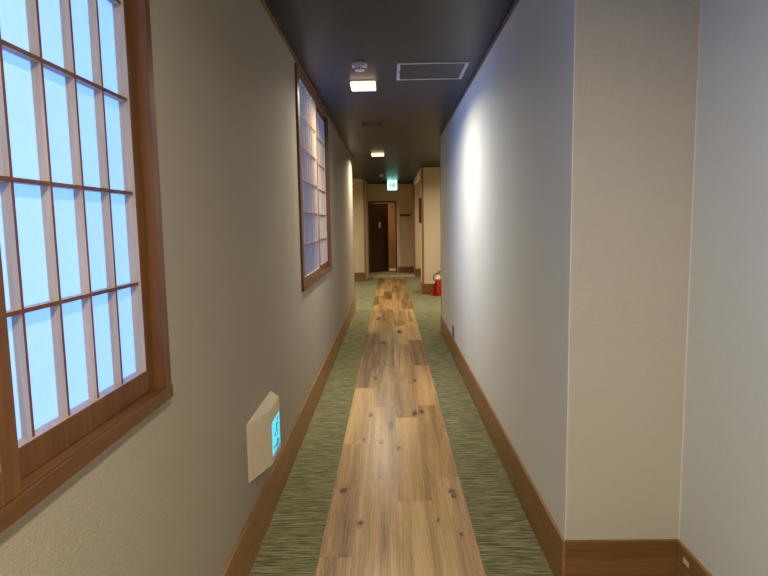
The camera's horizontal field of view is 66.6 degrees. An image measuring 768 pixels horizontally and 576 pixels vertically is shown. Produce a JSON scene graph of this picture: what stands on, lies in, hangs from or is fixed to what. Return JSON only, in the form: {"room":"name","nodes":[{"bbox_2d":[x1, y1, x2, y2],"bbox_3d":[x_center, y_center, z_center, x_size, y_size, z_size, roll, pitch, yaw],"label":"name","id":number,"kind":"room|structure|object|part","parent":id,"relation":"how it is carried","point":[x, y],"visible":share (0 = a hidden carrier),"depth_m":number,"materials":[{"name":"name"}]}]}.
{"room":"hotel corridor","nodes":[
{"label":"hotel corridor","id":0,"kind":"room"},
{"bbox_2d":[0,0,354,575],"bbox_3d":[-0.643,-0.216,3.570,0.140,2.523,12.230,-1,6,1],"label":"wall","id":1,"kind":"structure","parent":0,"point":[174,495],"depth_m":2.01,"materials":[{"name":"paint"}]},
{"bbox_2d":[0,0,172,533],"bbox_3d":[-0.668,-0.366,0.664,0.148,1.517,1.694,-1,6,1],"label":"window","id":2,"kind":"structure","parent":1,"relation":"in","point":[85,351],"depth_m":1.20,"materials":[{"name":"brown wood"}]},
{"bbox_3d":[-0.615,-0.329,0.361,0.029,1.441,1.013,-1,6,1],"label":"sliding sash","id":3,"kind":"part","parent":2,"relation":"part of","materials":[{"name":"brown wood"}]},
{"bbox_3d":[-0.656,0.371,0.746,0.148,0.033,1.694,-1,6,1],"label":"sill","id":4,"kind":"part","parent":2,"relation":"part of","materials":[{"name":"brown wood"}]},
{"bbox_2d":[246,391,280,482],"bbox_3d":[-0.538,0.670,2.703,0.064,0.257,0.511,-1,6,1],"label":"exit sign","id":5,"kind":"object","parent":1,"relation":"attached to","point":[263,429],"visible":1,"depth_m":2.59,"materials":[{"name":"beige plastic"}]},
{"bbox_3d":[-0.508,0.682,2.746,0.002,0.155,0.173,-1,6,1],"label":"lit panel","id":6,"kind":"part","parent":5,"relation":"part of","materials":[{"name":"teal plastic"}]},
{"bbox_2d":[221,298,355,575],"bbox_3d":[-0.547,0.923,3.777,0.012,0.212,12.092,-1,6,1],"label":"baseboard","id":7,"kind":"structure","parent":1,"relation":"attached to","point":[240,562],"depth_m":3.02,"materials":[{"name":"brown wood"}]},
{"bbox_2d":[260,0,351,156],"bbox_3d":[-0.586,-1.471,3.506,0.014,0.016,12.080,-1,6,1],"label":"trim","id":8,"kind":"structure","parent":1,"relation":"attached to","point":[263,3],"depth_m":3.72,"materials":[{"name":"brown wood"}]},
{"bbox_2d":[294,62,331,291],"bbox_3d":[-0.622,-0.835,4.888,0.148,1.517,1.943,-1,6,1],"label":"window","id":9,"kind":"structure","parent":1,"relation":"in","point":[311,118],"depth_m":4.62,"materials":[{"name":"white paper"}]},
{"bbox_3d":[-0.571,-0.782,4.434,0.029,1.441,0.962,-1,6,1],"label":"sliding sash","id":10,"kind":"part","parent":9,"relation":"part of","materials":[{"name":"brown wood"}]},
{"bbox_3d":[-0.610,-0.098,4.970,0.148,0.033,1.943,-1,6,1],"label":"sill","id":11,"kind":"part","parent":9,"relation":"part of","materials":[{"name":"brown wood"}]},
{"bbox_3d":[-0.592,-0.882,5.341,0.029,1.441,0.962,-1,6,1],"label":"sliding sash","id":12,"kind":"part","parent":9,"relation":"part of","materials":[{"name":"white paper"}]},
{"bbox_2d":[352,184,354,288],"bbox_3d":[-0.577,-0.989,9.646,0.144,2.295,0.020,-1,6,1],"label":"trim","id":13,"kind":"structure","parent":1,"relation":"attached to","point":[352,184],"depth_m":9.65,"materials":[{"name":"brown wood"}]},
{"bbox_2d":[352,179,368,277],"bbox_3d":[-1.816,-1.500,15.324,2.730,2.523,1.650,-1,6,1],"label":"wall","id":14,"kind":"structure","parent":0,"point":[358,217],"depth_m":14.53,"materials":[{"name":"paint"}]},
{"bbox_2d":[354,272,364,280],"bbox_3d":[-1.751,-0.263,14.644,2.540,0.212,0.028,-1,6,1],"label":"baseboard","id":15,"kind":"structure","parent":14,"relation":"attached to","point":[358,276],"depth_m":14.62,"materials":[{"name":"brown wood"}]},
{"bbox_2d":[363,179,366,280],"bbox_3d":[-0.475,-1.431,14.503,0.050,2.523,0.057,-1,6,1],"label":"trim","id":16,"kind":"structure","parent":14,"relation":"attached to","point":[364,209],"depth_m":14.47,"materials":[{"name":"brown wood"}]},
{"bbox_2d":[264,0,514,182],"bbox_3d":[-0.035,-1.977,7.554,6.500,0.080,20.550,-1,6,1],"label":"ceiling","id":17,"kind":"structure","parent":0,"point":[326,37],"depth_m":3.90,"materials":[{"name":"paint"}]},
{"bbox_2d":[352,62,366,71],"bbox_3d":[-0.168,-1.520,4.024,0.106,0.046,0.106,-1,6,1],"label":"smoke detector","id":18,"kind":"object","parent":17,"relation":"attached to","point":[357,66],"visible":1,"depth_m":3.99,"materials":[{"name":"white plastic"}]},
{"bbox_2d":[350,80,375,90],"bbox_3d":[-0.162,-1.583,4.575,0.194,0.042,0.194,-1,6,1],"label":"ceiling light","id":19,"kind":"object","parent":17,"relation":"attached to","point":[356,85],"visible":1,"depth_m":4.48,"materials":[{"name":"white plastic"}]},
{"bbox_2d":[362,123,381,127],"bbox_3d":[-0.132,-1.796,6.463,0.220,0.038,0.044,-1,6,1],"label":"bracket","id":20,"kind":"object","parent":17,"relation":"attached to","point":[379,124],"visible":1,"depth_m":6.45,"materials":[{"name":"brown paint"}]},
{"bbox_2d":[371,152,383,156],"bbox_3d":[-0.097,-2.093,9.156,0.194,0.042,0.194,-1,6,1],"label":"ceiling light","id":21,"kind":"object","parent":17,"relation":"attached to","point":[374,154],"visible":1,"depth_m":9.06,"materials":[{"name":"white plastic"}]},
{"bbox_2d":[387,180,396,189],"bbox_3d":[0.210,-2.632,14.957,0.254,0.260,0.044,-1,6,1],"label":"exit sign","id":22,"kind":"object","parent":17,"relation":"hanging from","point":[391,184],"visible":0.99,"depth_m":14.94,"materials":[{"name":"white plastic"}]},
{"bbox_2d":[397,62,468,79],"bbox_3d":[0.342,-1.573,4.249,0.496,0.008,0.470,-1,6,1],"label":"ceiling hatch","id":23,"kind":"object","parent":17,"relation":"attached to","point":[427,70],"visible":1,"depth_m":4.22,"materials":[{"name":"metal"}]},
{"bbox_2d":[367,184,413,272],"bbox_3d":[0.183,-1.629,16.188,1.250,2.523,0.140,-1,6,1],"label":"wall","id":24,"kind":"structure","parent":0,"point":[403,196],"depth_m":16.06,"materials":[{"name":"beige paint"}]},
{"bbox_2d":[368,201,396,272],"bbox_3d":[-0.030,-1.441,16.489,0.780,1.971,0.716,-1,6,1],"label":"door","id":25,"kind":"structure","parent":24,"relation":"in","point":[377,210],"depth_m":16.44,"materials":[{"name":"brown wood"}]},
{"bbox_2d":[367,182,412,183],"bbox_3d":[0.167,-2.859,15.974,1.240,0.030,0.014,-1,6,1],"label":"trim","id":26,"kind":"structure","parent":24,"relation":"attached to","point":[410,182],"depth_m":15.97,"materials":[{"name":"brown wood"}]},
{"bbox_2d":[398,267,413,272],"bbox_3d":[0.608,-0.510,16.231,0.435,0.160,0.012,-1,6,1],"label":"baseboard","id":27,"kind":"structure","parent":24,"relation":"attached to","point":[400,269],"depth_m":16.23,"materials":[{"name":"brown wood"}]},
{"bbox_2d":[249,276,553,575],"bbox_3d":[0.007,0.599,7.840,6.500,0.061,20.550,-1,6,1],"label":"floor","id":28,"kind":"structure","parent":0,"point":[398,506],"depth_m":3.34,"materials":[{"name":"brown wood"}]},
{"bbox_2d":[368,268,414,277],"bbox_3d":[0.207,-0.435,16.597,1.250,0.058,2.410,-1,6,1],"label":"step","id":29,"kind":"structure","parent":28,"relation":"on","point":[408,274],"depth_m":15.59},
{"bbox_2d":[431,289,440,295],"bbox_3d":[1.075,0.084,11.489,0.270,0.125,0.220,-1,6,1],"label":"stand","id":30,"kind":"object","parent":28,"relation":"on","point":[432,290],"visible":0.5,"depth_m":11.54,"materials":[{"name":"red plastic"}]},
{"bbox_2d":[433,271,440,294],"bbox_3d":[1.070,-0.115,11.466,0.225,0.485,0.136,-1,6,1],"label":"fire extinguisher","id":31,"kind":"object","parent":30,"relation":"on","point":[437,287],"visible":0.94,"depth_m":11.42,"materials":[{"name":"red metal"}]},
{"bbox_2d":[413,181,420,273],"bbox_3d":[1.990,-1.623,15.862,2.370,2.523,0.770,-1,6,1],"label":"wall","id":32,"kind":"structure","parent":0,"point":[417,187],"depth_m":15.52,"materials":[{"name":"beige paint"}]},
{"bbox_2d":[415,268,420,275],"bbox_3d":[2.005,-0.431,15.601,2.370,0.212,0.012,-1,6,1],"label":"baseboard","id":33,"kind":"structure","parent":32,"relation":"attached to","point":[417,271],"depth_m":15.61,"materials":[{"name":"brown wood"}]},
{"bbox_2d":[414,170,419,184],"bbox_3d":[0.799,-2.587,13.756,0.070,0.103,3.230,-1,6,1],"label":"wall","id":34,"kind":"structure","parent":0,"point":[416,180],"depth_m":13.72,"materials":[{"name":"paint"}]},
{"bbox_2d":[413,185,414,268],"bbox_3d":[0.805,-1.616,15.483,0.030,2.208,0.050,-1,6,1],"label":"trim","id":35,"kind":"structure","parent":34,"relation":"attached to","point":[413,185],"depth_m":15.43,"materials":[{"name":"brown wood"}]},
{"bbox_2d":[420,167,440,283],"bbox_3d":[1.947,-1.185,11.922,2.370,2.523,0.700,-1,6,1],"label":"wall","id":36,"kind":"structure","parent":0,"point":[431,175],"depth_m":11.58,"materials":[{"name":"paint"}]},
{"bbox_2d":[419,198,421,222],"bbox_3d":[0.732,-1.572,11.842,0.045,0.510,0.240,-1,6,1],"label":"sign","id":37,"kind":"object","parent":36,"relation":"attached to","point":[420,214],"visible":0.88,"depth_m":11.73,"materials":[{"name":"brown wood"}]},
{"bbox_2d":[421,167,423,283],"bbox_3d":[0.767,-1.225,11.589,0.040,2.291,0.038,-1,6,1],"label":"trim","id":38,"kind":"structure","parent":36,"relation":"attached to","point":[422,201],"depth_m":11.56,"materials":[{"name":"brown wood"}]},
{"bbox_2d":[422,284,434,293],"bbox_3d":[1.955,0.003,11.695,2.385,0.212,0.012,-1,6,1],"label":"baseboard","id":39,"kind":"structure","parent":36,"relation":"attached to","point":[426,288],"depth_m":11.70,"materials":[{"name":"brown wood"}]},
{"bbox_2d":[440,0,574,538],"bbox_3d":[0.956,-0.382,4.831,0.501,2.523,5.452,-1,6,1],"label":"wall","id":40,"kind":"structure","parent":0,"point":[501,145],"depth_m":2.95,"materials":[{"name":"paint"}]},
{"bbox_2d":[440,145,440,221],"bbox_3d":[0.982,-0.789,7.539,0.504,2.311,0.020,-1,6,1],"label":"trim","id":41,"kind":"structure","parent":40,"relation":"attached to","point":[440,145],"depth_m":7.47,"materials":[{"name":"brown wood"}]},
{"bbox_2d":[439,0,518,136],"bbox_3d":[0.679,-1.623,4.689,0.014,0.016,5.466,-1,6,1],"label":"trim","id":42,"kind":"structure","parent":40,"relation":"attached to","point":[515,3],"depth_m":3.79,"materials":[{"name":"brown wood"}]},
{"bbox_2d":[440,316,565,575],"bbox_3d":[0.720,0.770,4.962,0.012,0.212,5.476,-1,6,1],"label":"baseboard","id":43,"kind":"structure","parent":40,"relation":"attached to","point":[551,541],"depth_m":3.03,"materials":[{"name":"brown wood"}]},
{"bbox_2d":[566,0,699,539],"bbox_3d":[0.970,-0.089,2.191,0.584,2.523,0.140,-1,6,1],"label":"wall","id":44,"kind":"structure","parent":0,"point":[636,61],"depth_m":2.12,"materials":[{"name":"beige paint"}]},
{"bbox_2d":[565,0,575,539],"bbox_3d":[0.676,-0.175,2.115,0.004,2.295,0.004,-1,6,1],"label":"trim","id":45,"kind":"structure","parent":44,"relation":"attached to","point":[575,0],"depth_m":2.12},
{"bbox_2d":[565,539,679,575],"bbox_3d":[0.913,1.069,2.244,0.434,0.212,0.012,-1,6,1],"label":"baseboard","id":46,"kind":"structure","parent":44,"relation":"attached to","point":[632,557],"depth_m":2.23,"materials":[{"name":"brown wood"}]},
{"bbox_2d":[678,0,701,538],"bbox_3d":[1.107,-0.181,2.107,0.004,2.295,0.004,-1,6,1],"label":"trim","id":47,"kind":"structure","parent":44,"relation":"attached to","point":[700,0],"depth_m":2.12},
{"bbox_2d":[679,0,767,575],"bbox_3d":[1.162,0.165,-0.131,0.150,2.523,4.528,-1,6,1],"label":"wall","id":48,"kind":"structure","parent":0,"point":[724,509],"depth_m":1.87,"materials":[{"name":"paint"}]},
{"bbox_2d":[676,541,711,575],"bbox_3d":[1.100,1.315,-0.009,0.012,0.212,4.516,-1,6,1],"label":"baseboard","id":49,"kind":"structure","parent":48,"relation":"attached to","point":[696,568],"depth_m":2.15,"materials":[{"name":"brown wood"}]},
{"bbox_2d":[683,557,688,567],"bbox_3d":[1.116,1.015,2.159,0.001,0.021,0.041,-1,6,1],"label":"sticker","id":50,"kind":"object","parent":49,"relation":"attached to","point":[685,561],"visible":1,"depth_m":2.16,"materials":[{"name":"white paper"}]}
]}

